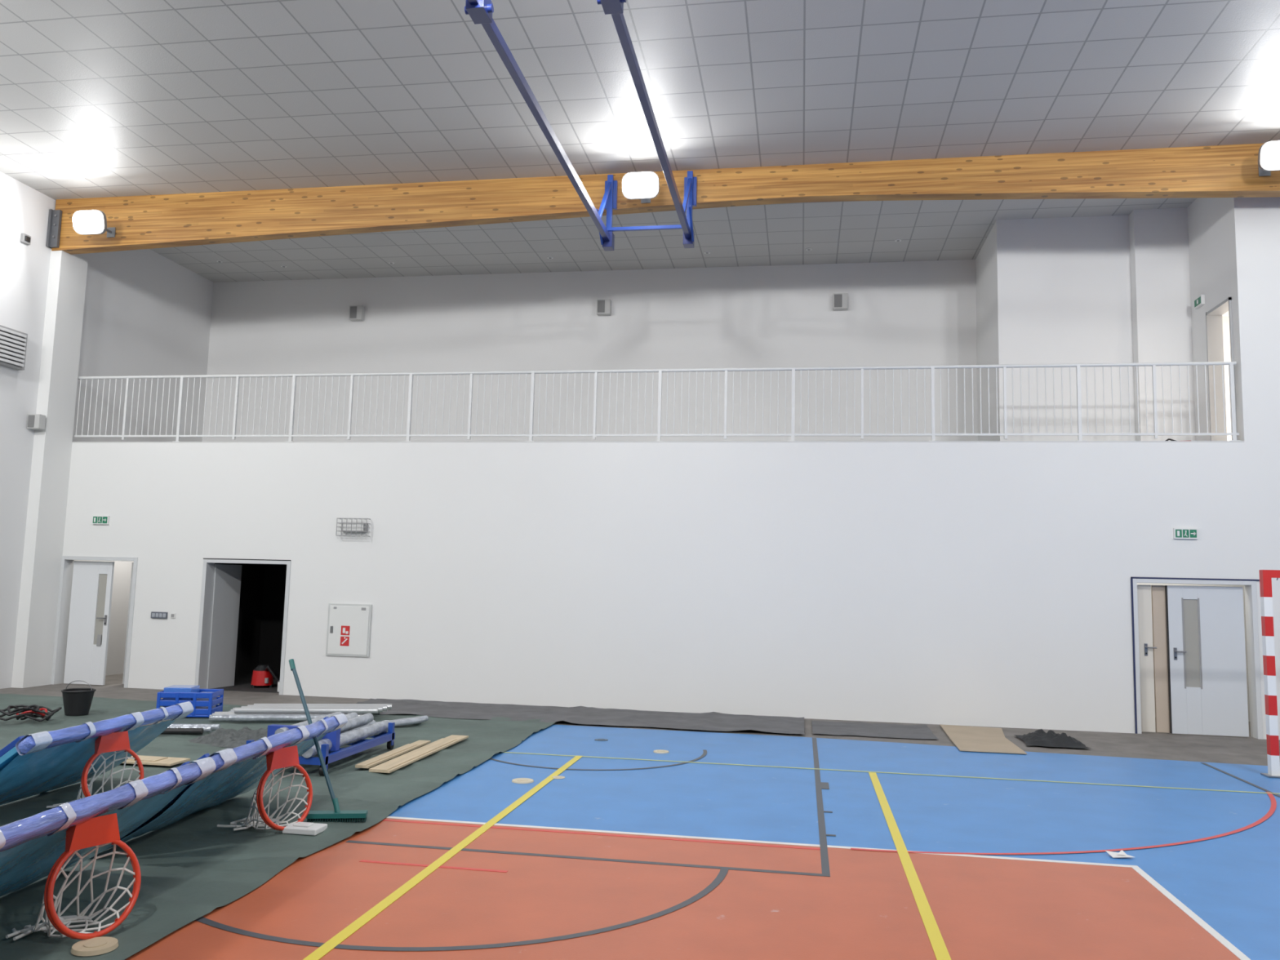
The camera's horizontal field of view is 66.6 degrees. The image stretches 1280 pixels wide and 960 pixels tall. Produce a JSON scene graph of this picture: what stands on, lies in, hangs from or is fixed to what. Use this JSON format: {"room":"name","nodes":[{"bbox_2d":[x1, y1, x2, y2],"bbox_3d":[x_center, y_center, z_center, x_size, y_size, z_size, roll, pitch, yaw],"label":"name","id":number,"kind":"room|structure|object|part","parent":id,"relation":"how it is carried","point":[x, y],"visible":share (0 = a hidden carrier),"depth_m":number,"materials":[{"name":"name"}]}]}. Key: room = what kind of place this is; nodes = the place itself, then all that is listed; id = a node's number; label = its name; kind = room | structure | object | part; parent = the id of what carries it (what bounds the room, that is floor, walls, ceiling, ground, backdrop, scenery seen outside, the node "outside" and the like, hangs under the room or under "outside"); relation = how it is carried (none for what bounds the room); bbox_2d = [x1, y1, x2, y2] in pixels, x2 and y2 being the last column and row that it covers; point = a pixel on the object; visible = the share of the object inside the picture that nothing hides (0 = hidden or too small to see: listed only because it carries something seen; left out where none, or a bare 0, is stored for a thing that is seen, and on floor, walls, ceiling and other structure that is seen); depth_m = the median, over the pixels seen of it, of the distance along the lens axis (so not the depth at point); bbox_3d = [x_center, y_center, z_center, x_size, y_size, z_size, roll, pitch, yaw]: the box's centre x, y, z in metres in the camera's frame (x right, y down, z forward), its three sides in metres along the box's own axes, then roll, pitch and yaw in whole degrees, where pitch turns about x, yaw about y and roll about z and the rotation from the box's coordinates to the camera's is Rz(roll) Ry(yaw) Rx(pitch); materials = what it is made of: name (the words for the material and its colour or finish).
{"room":"sports hall","nodes":[
{"label":"sports hall","id":0,"kind":"room"},
{"bbox_2d":[0,171,213,688],"bbox_3d":[-11.023,-1.599,6.998,0.200,7.750,26.200,0,-6,9],"label":"wall","id":1,"kind":"structure","parent":0,"point":[145,313],"depth_m":16.80,"materials":[{"name":"white paint"}]},
{"bbox_2d":[0,324,27,370],"bbox_3d":[-9.577,-2.018,14.620,0.150,0.570,0.830,0,-6,9],"label":"air vent grille","id":2,"kind":"object","parent":1,"relation":"in","point":[13,343],"visible":1,"depth_m":14.75,"materials":[{"name":"white metal"}]},
{"bbox_2d":[20,233,31,244],"bbox_3d":[-9.524,-3.739,15.119,0.070,0.140,0.150,0,-6,9],"label":"sensor","id":3,"kind":"object","parent":1,"relation":"attached to","point":[24,238],"visible":1,"depth_m":15.08,"materials":[{"name":"grey plastic"}]},
{"bbox_2d":[26,413,45,429],"bbox_3d":[-9.435,-0.907,15.240,0.208,0.224,0.168,0,-6,9],"label":"wall speaker","id":4,"kind":"object","parent":1,"relation":"attached to","point":[35,421],"visible":1,"depth_m":15.16,"materials":[{"name":"grey plastic"}]},
{"bbox_2d":[0,0,1279,282],"bbox_3d":[0.937,-5.481,5.449,24.200,0.200,26.200,0,-6,9],"label":"ceiling","id":5,"kind":"structure","parent":0,"point":[99,98],"depth_m":12.09,"materials":[{"name":"tile"}]},
{"bbox_2d":[464,0,697,251],"bbox_3d":[-0.426,-4.269,10.587,1.460,1.178,7.100,0,-6,9],"label":"frame","id":6,"kind":"object","parent":5,"relation":"hanging from","point":[480,11],"depth_m":10.67,"materials":[{"name":"blue metal"}]},
{"bbox_2d":[51,142,1279,254],"bbox_3d":[2.322,-4.023,13.837,23.800,0.851,0.220,0,-6,9],"label":"timber beam","id":7,"kind":"structure","parent":5,"relation":"attached to","point":[1230,171],"depth_m":14.15,"materials":[{"name":"brown wood"}]},
{"bbox_2d":[45,208,62,248],"bbox_3d":[-9.385,-4.030,15.612,0.160,0.610,0.100,0,-6,9],"label":"bracket","id":8,"kind":"object","parent":7,"relation":"attached to","point":[55,217],"visible":1,"depth_m":15.60,"materials":[{"name":"grey metal"}]},
{"bbox_2d":[72,209,115,237],"bbox_3d":[-8.449,-3.953,15.206,0.520,0.364,0.574,0,-6,9],"label":"floodlight","id":9,"kind":"object","parent":7,"relation":"attached to","point":[89,222],"visible":1,"depth_m":14.97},
{"bbox_2d":[622,171,659,203],"bbox_3d":[0.039,-4.102,13.818,0.520,0.364,0.574,0,-6,9],"label":"floodlight","id":10,"kind":"object","parent":7,"relation":"attached to","point":[644,186],"visible":1,"depth_m":13.58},
{"bbox_2d":[1257,140,1279,176],"bbox_3d":[8.128,-4.074,12.476,0.520,0.364,0.574,0,-6,9],"label":"floodlight","id":11,"kind":"object","parent":7,"relation":"attached to","point":[1268,154],"visible":1,"depth_m":12.27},
{"bbox_2d":[0,673,1279,765],"bbox_3d":[0.751,2.421,4.604,24.200,0.200,26.200,0,-6,9],"label":"floor","id":12,"kind":"structure","parent":0,"point":[1250,750],"depth_m":12.25,"materials":[{"name":"grey concrete"}]},
{"bbox_2d":[11,248,88,688],"bbox_3d":[-9.405,-0.233,15.562,0.200,6.930,0.580,0,-6,9],"label":"column","id":13,"kind":"structure","parent":12,"relation":"on","point":[44,537],"depth_m":15.45,"materials":[{"name":"white paint"}]},
{"bbox_2d":[0,693,556,959],"bbox_3d":[-6.151,2.427,7.428,8.458,0.037,12.100,0,-6,9],"label":"sheet","id":14,"kind":"object","parent":12,"relation":"on","point":[191,867],"visible":0.48,"depth_m":6.94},
{"bbox_2d":[0,704,62,721],"bbox_3d":[-7.165,2.721,11.368,0.646,0.192,0.575,0,-6,9],"label":"cable coil","id":15,"kind":"object","parent":14,"relation":"on","point":[33,711],"visible":1,"depth_m":11.30,"materials":[{"name":"black plastic"}]},
{"bbox_2d":[61,680,96,715],"bbox_3d":[-6.993,2.704,12.125,0.384,0.415,0.384,0,-6,9],"label":"bucket","id":16,"kind":"object","parent":14,"relation":"on","point":[77,701],"visible":1,"depth_m":12.00,"materials":[{"name":"black plastic"}]},
{"bbox_2d":[71,936,118,955],"bbox_3d":[-2.589,2.212,4.629,0.199,0.024,0.199,0,-6,9],"label":"wooden disc","id":17,"kind":"object","parent":14,"relation":"on","point":[103,944],"visible":1,"depth_m":4.60,"materials":[{"name":"brown wood"}]},
{"bbox_2d":[0,701,193,808],"bbox_3d":[-4.377,2.133,7.433,1.072,0.689,1.903,0,-6,9],"label":"basketball backboard","id":18,"kind":"object","parent":14,"relation":"on","point":[39,762],"visible":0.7,"depth_m":7.29,"materials":[{"name":"blue metal"}]},
{"bbox_2d":[0,756,216,940],"bbox_3d":[-3.094,1.896,4.936,1.088,0.689,1.917,0,-6,9],"label":"basketball backboard","id":19,"kind":"object","parent":14,"relation":"on","point":[48,842],"visible":1,"depth_m":4.87,"materials":[{"name":"blue metal"}]},
{"bbox_2d":[122,755,190,765],"bbox_3d":[-4.728,2.623,9.159,0.900,0.030,0.300,0,-6,9],"label":"plank","id":20,"kind":"object","parent":14,"relation":"on","point":[145,760],"visible":0.47,"depth_m":9.06,"materials":[{"name":"beige wood"}]},
{"bbox_2d":[155,684,223,717],"bbox_3d":[-5.676,2.787,12.306,0.660,0.350,0.450,2,-6,-5],"label":"crate","id":21,"kind":"object","parent":14,"relation":"on","point":[205,702],"visible":0.82,"depth_m":12.12,"materials":[{"name":"blue plastic"}]},
{"bbox_2d":[103,713,347,850],"bbox_3d":[-2.920,2.115,6.949,1.066,0.690,1.903,0,-6,9],"label":"basketball backboard","id":22,"kind":"object","parent":14,"relation":"on","point":[239,770],"visible":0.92,"depth_m":6.81,"materials":[{"name":"blue metal"}]},
{"bbox_2d":[187,726,267,747],"bbox_3d":[-4.261,2.739,10.491,1.136,0.146,0.837,0,-6,9],"label":"heap","id":23,"kind":"object","parent":14,"relation":"on","point":[220,737],"visible":0.7,"depth_m":10.31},
{"bbox_2d":[160,715,428,734],"bbox_3d":[-4.180,2.817,11.034,3.678,0.068,1.042,4,-7,-21],"label":"bundle","id":24,"kind":"object","parent":14,"relation":"on","point":[173,729],"visible":0.36,"depth_m":10.88,"materials":[{"name":"silver plastic"}]},
{"bbox_2d":[208,703,391,721],"bbox_3d":[-4.213,2.908,12.273,2.103,0.150,0.806,3,-6,-12],"label":"bundle","id":25,"kind":"object","parent":14,"relation":"on","point":[255,712],"visible":0.85,"depth_m":11.97,"materials":[{"name":"silver metal"}]},
{"bbox_2d":[282,822,327,835],"bbox_3d":[-2.350,2.439,6.838,0.250,0.055,0.180,0,-6,9],"label":"foam block","id":26,"kind":"object","parent":14,"relation":"on","point":[299,828],"visible":1,"depth_m":6.77,"materials":[{"name":"white plastic"}]},
{"bbox_2d":[246,711,395,775],"bbox_3d":[-3.079,2.544,9.532,0.780,0.375,1.651,0,-6,9],"label":"trolley","id":27,"kind":"object","parent":14,"relation":"on","point":[354,733],"visible":0.58,"depth_m":9.42,"materials":[{"name":"blue metal"}]},
{"bbox_2d":[288,658,367,822],"bbox_3d":[-2.469,1.955,7.360,0.989,1.121,0.342,-2,-7,31],"label":"broom","id":28,"kind":"object","parent":14,"relation":"on","point":[337,815],"visible":0.98,"depth_m":7.17,"materials":[{"name":"teal plastic"}]},
{"bbox_2d":[355,740,430,768],"bbox_3d":[-2.461,2.748,9.815,0.130,0.028,1.550,0,-6,9],"label":"plank","id":29,"kind":"object","parent":14,"relation":"on","point":[375,761],"visible":1,"depth_m":9.66,"materials":[{"name":"beige wood"}]},
{"bbox_2d":[368,734,468,773],"bbox_3d":[-2.199,2.766,9.922,0.200,0.028,2.150,0,-6,9],"label":"plank","id":30,"kind":"object","parent":14,"relation":"on","point":[390,766],"visible":1,"depth_m":9.66,"materials":[{"name":"beige wood"}]},
{"bbox_2d":[356,698,804,733],"bbox_3d":[-0.950,3.159,13.156,6.250,0.033,1.617,0,-6,9],"label":"sheet","id":31,"kind":"object","parent":12,"relation":"on","point":[712,721],"visible":0.94,"depth_m":13.07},
{"bbox_2d":[387,724,1279,959],"bbox_3d":[4.506,2.042,1.261,15.100,0.021,20.180,0,-6,9],"label":"court","id":32,"kind":"object","parent":12,"relation":"on","point":[1231,882],"depth_m":8.28,"materials":[{"name":"blue rubber"}]},
{"bbox_3d":[-1.058,2.713,8.796,0.199,0.016,0.199,0,-6,9],"label":"floor socket cap","id":33,"kind":"part","parent":32,"relation":"part of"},
{"bbox_3d":[-0.751,2.744,8.997,0.119,0.010,0.119,0,-6,9],"label":"floor socket cap","id":34,"kind":"part","parent":32,"relation":"part of","materials":[{"name":"beige metal"}]},
{"bbox_3d":[-0.445,2.989,11.213,0.159,0.010,0.159,0,-6,9],"label":"floor socket cap","id":35,"kind":"part","parent":32,"relation":"part of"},
{"bbox_3d":[0.228,2.927,10.507,0.169,0.016,0.169,0,-6,9],"label":"floor socket cap","id":36,"kind":"part","parent":32,"relation":"part of","materials":[{"name":"beige metal"}]},
{"bbox_2d":[124,817,1240,959],"bbox_3d":[-0.643,1.742,-0.454,5.500,0.002,15.080,0,-6,9],"label":"court","id":37,"kind":"object","parent":32,"relation":"on","point":[982,908],"visible":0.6,"depth_m":5.49,"materials":[{"name":"orange rubber"}]},
{"bbox_2d":[195,737,1279,959],"bbox_3d":[0.274,2.144,3.132,10.290,0.003,18.645,-1,-7,25],"label":"court markings","id":38,"kind":"object","parent":32,"relation":"on","point":[939,947],"visible":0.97,"depth_m":6.46,"materials":[{"name":"yellow paint"}]},
{"bbox_2d":[1105,849,1133,857],"bbox_3d":[3.319,2.586,6.739,0.151,0.023,0.127,1,-6,-1],"label":"paper scrap","id":39,"kind":"object","parent":32,"relation":"on","point":[1121,854],"visible":1,"depth_m":6.74,"materials":[{"name":"white paper"}]},
{"bbox_2d":[1258,569,1279,777],"bbox_3d":[7.999,1.986,9.774,3.260,2.094,0.180,0,-6,9],"label":"goal","id":40,"kind":"object","parent":32,"relation":"on","point":[1265,575],"visible":1,"depth_m":10.00,"materials":[{"name":"metal"}]},
{"bbox_2d":[811,720,937,739],"bbox_3d":[2.970,3.195,12.495,1.500,0.020,1.233,0,-6,9],"label":"sheet","id":41,"kind":"object","parent":12,"relation":"on","point":[838,728],"visible":1,"depth_m":12.46,"materials":[{"name":"plastic"}]},
{"bbox_2d":[940,724,1026,754],"bbox_3d":[4.195,3.173,11.975,0.773,0.010,2.131,0,-6,12],"label":"cardboard sheet","id":42,"kind":"object","parent":12,"relation":"on","point":[966,738],"visible":1,"depth_m":11.81,"materials":[{"name":"beige cardboard"}]},
{"bbox_2d":[1013,728,1090,748],"bbox_3d":[4.988,3.099,11.839,0.746,0.150,0.915,0,-6,9],"label":"heap","id":43,"kind":"object","parent":12,"relation":"on","point":[1039,737],"visible":1,"depth_m":11.57,"materials":[{"name":"black fabric"}]},
{"bbox_2d":[72,440,1244,443],"bbox_3d":[1.150,-0.206,16.065,21.000,0.300,3.840,0,-6,9],"label":"floor","id":44,"kind":"structure","parent":0,"point":[771,441],"depth_m":14.00,"materials":[{"name":"white paint"}]},
{"bbox_2d":[72,361,1240,441],"bbox_3d":[-0.684,-1.105,14.572,17.700,1.103,0.100,0,-6,9],"label":"balcony railing","id":45,"kind":"object","parent":44,"relation":"on","point":[1233,433],"visible":0.99,"depth_m":14.41,"materials":[{"name":"white metal"}]},
{"bbox_2d":[62,196,1279,739],"bbox_3d":[2.337,-0.530,14.049,24.200,7.750,0.200,0,-6,9],"label":"wall","id":46,"kind":"structure","parent":0,"point":[957,584],"depth_m":13.91,"materials":[{"name":"white paint"}]},
{"bbox_2d":[50,555,137,688],"bbox_3d":[-8.622,2.258,15.665,1.352,2.036,0.448,0,-6,9],"label":"door","id":47,"kind":"structure","parent":46,"relation":"in","point":[86,587],"depth_m":15.59,"materials":[{"name":"white wood"}]},
{"bbox_2d":[92,515,110,524],"bbox_3d":[-8.642,0.641,15.612,0.280,0.140,0.043,0,-6,9],"label":"exit sign","id":48,"kind":"object","parent":46,"relation":"attached to","point":[96,519],"visible":1,"depth_m":15.60,"materials":[{"name":"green plastic"}]},
{"bbox_2d":[151,611,168,618],"bbox_3d":[-7.537,2.119,15.270,0.270,0.100,0.035,0,-6,9],"label":"panel","id":49,"kind":"object","parent":46,"relation":"attached to","point":[153,614],"visible":1,"depth_m":15.25,"materials":[{"name":"grey plastic"}]},
{"bbox_2d":[170,613,175,617],"bbox_3d":[-7.304,2.121,15.236,0.080,0.080,0.026,0,-6,9],"label":"light switch","id":50,"kind":"object","parent":46,"relation":"attached to","point":[172,615],"visible":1,"depth_m":15.22,"materials":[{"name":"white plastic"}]},
{"bbox_2d":[194,558,291,694],"bbox_3d":[-6.067,2.288,15.423,1.480,2.045,0.820,0,-6,9],"label":"door","id":51,"kind":"structure","parent":46,"relation":"in","point":[216,650],"depth_m":15.40,"materials":[{"name":"white wood"}]},
{"bbox_2d":[211,563,286,693],"bbox_3d":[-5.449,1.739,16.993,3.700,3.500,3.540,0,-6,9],"label":"doorway","id":52,"kind":"object","parent":46,"relation":"in","point":[263,586],"depth_m":17.97,"materials":[{"name":"black"}]},
{"bbox_2d":[250,664,279,688],"bbox_3d":[-5.957,3.144,15.581,0.675,0.363,0.349,-4,-8,42],"label":"vacuum cleaner","id":53,"kind":"object","parent":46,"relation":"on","point":[263,675],"visible":0.88,"depth_m":15.56,"materials":[{"name":"red plastic"}]},
{"bbox_2d":[277,680,279,692],"bbox_3d":[-5.558,3.208,15.166,0.172,0.165,0.172,0,-6,9],"label":"paint can","id":54,"kind":"object","parent":46,"relation":"on","point":[278,682],"visible":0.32,"depth_m":15.10,"materials":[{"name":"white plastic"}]},
{"bbox_2d":[325,603,372,657],"bbox_3d":[-4.404,2.267,14.725,0.690,0.783,0.055,0,-6,9],"label":"cabinet","id":55,"kind":"object","parent":46,"relation":"attached to","point":[348,625],"visible":1,"depth_m":14.71,"materials":[{"name":"white metal"}]},
{"bbox_2d":[335,517,370,536],"bbox_3d":[-4.369,0.720,14.850,0.490,0.270,0.135,0,-6,9],"label":"emergency light","id":56,"kind":"object","parent":46,"relation":"attached to","point":[346,526],"visible":1,"depth_m":14.81,"materials":[{"name":"grey plastic"}]},
{"bbox_2d":[1173,528,1198,538],"bbox_3d":[7.265,0.714,12.972,0.290,0.140,0.043,0,-6,9],"label":"exit sign","id":57,"kind":"object","parent":46,"relation":"attached to","point":[1178,533],"visible":1,"depth_m":12.96,"materials":[{"name":"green plastic"}]},
{"bbox_2d":[1130,577,1262,739],"bbox_3d":[7.337,2.331,12.894,1.585,2.052,0.220,0,-6,9],"label":"door","id":58,"kind":"structure","parent":46,"relation":"in","point":[1198,686],"depth_m":12.88,"materials":[{"name":"white wood"}]},
{"bbox_2d":[202,259,1231,441],"bbox_3d":[1.598,-0.131,17.941,21.130,7.750,0.200,0,-6,9],"label":"wall","id":59,"kind":"structure","parent":0,"point":[904,313],"depth_m":18.45,"materials":[{"name":"white paint"}]},
{"bbox_2d":[348,305,364,320],"bbox_3d":[-5.604,-3.300,19.296,0.260,0.280,0.168,0,-6,9],"label":"wall speaker","id":60,"kind":"object","parent":59,"relation":"attached to","point":[356,312],"depth_m":19.22},
{"bbox_2d":[596,298,611,315],"bbox_3d":[-0.682,-3.271,18.478,0.260,0.280,0.168,0,-6,9],"label":"wall speaker","id":61,"kind":"object","parent":59,"relation":"attached to","point":[603,306],"depth_m":18.40},
{"bbox_2d":[832,293,847,310],"bbox_3d":[3.649,-3.246,17.759,0.260,0.280,0.168,0,-6,9],"label":"wall speaker","id":62,"kind":"object","parent":59,"relation":"attached to","point":[839,300],"depth_m":17.68},
{"bbox_2d":[975,208,1195,440],"bbox_3d":[7.180,-2.158,16.048,2.760,3.860,2.140,0,-6,9],"label":"wall","id":63,"kind":"structure","parent":0,"point":[1108,289],"depth_m":15.24,"materials":[{"name":"white paint"}]},
{"bbox_2d":[1137,582,1249,721],"bbox_3d":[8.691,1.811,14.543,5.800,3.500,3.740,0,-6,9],"label":"door frame","id":64,"kind":"structure","parent":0,"point":[1145,584],"depth_m":14.55,"materials":[{"name":"grey metal"}]},
{"bbox_2d":[1186,197,1237,440],"bbox_3d":[9.883,-2.218,14.894,3.010,3.860,3.540,0,-6,9],"label":"wall","id":65,"kind":"structure","parent":0,"point":[1210,276],"depth_m":14.12,"materials":[{"name":"white paint"}]},
{"bbox_2d":[1194,294,1204,309],"bbox_3d":[8.283,-2.637,14.430,0.060,0.140,0.260,0,-6,9],"label":"exit sign","id":66,"kind":"object","parent":65,"relation":"attached to","point":[1199,301],"visible":1,"depth_m":14.38,"materials":[{"name":"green plastic"}]}
]}

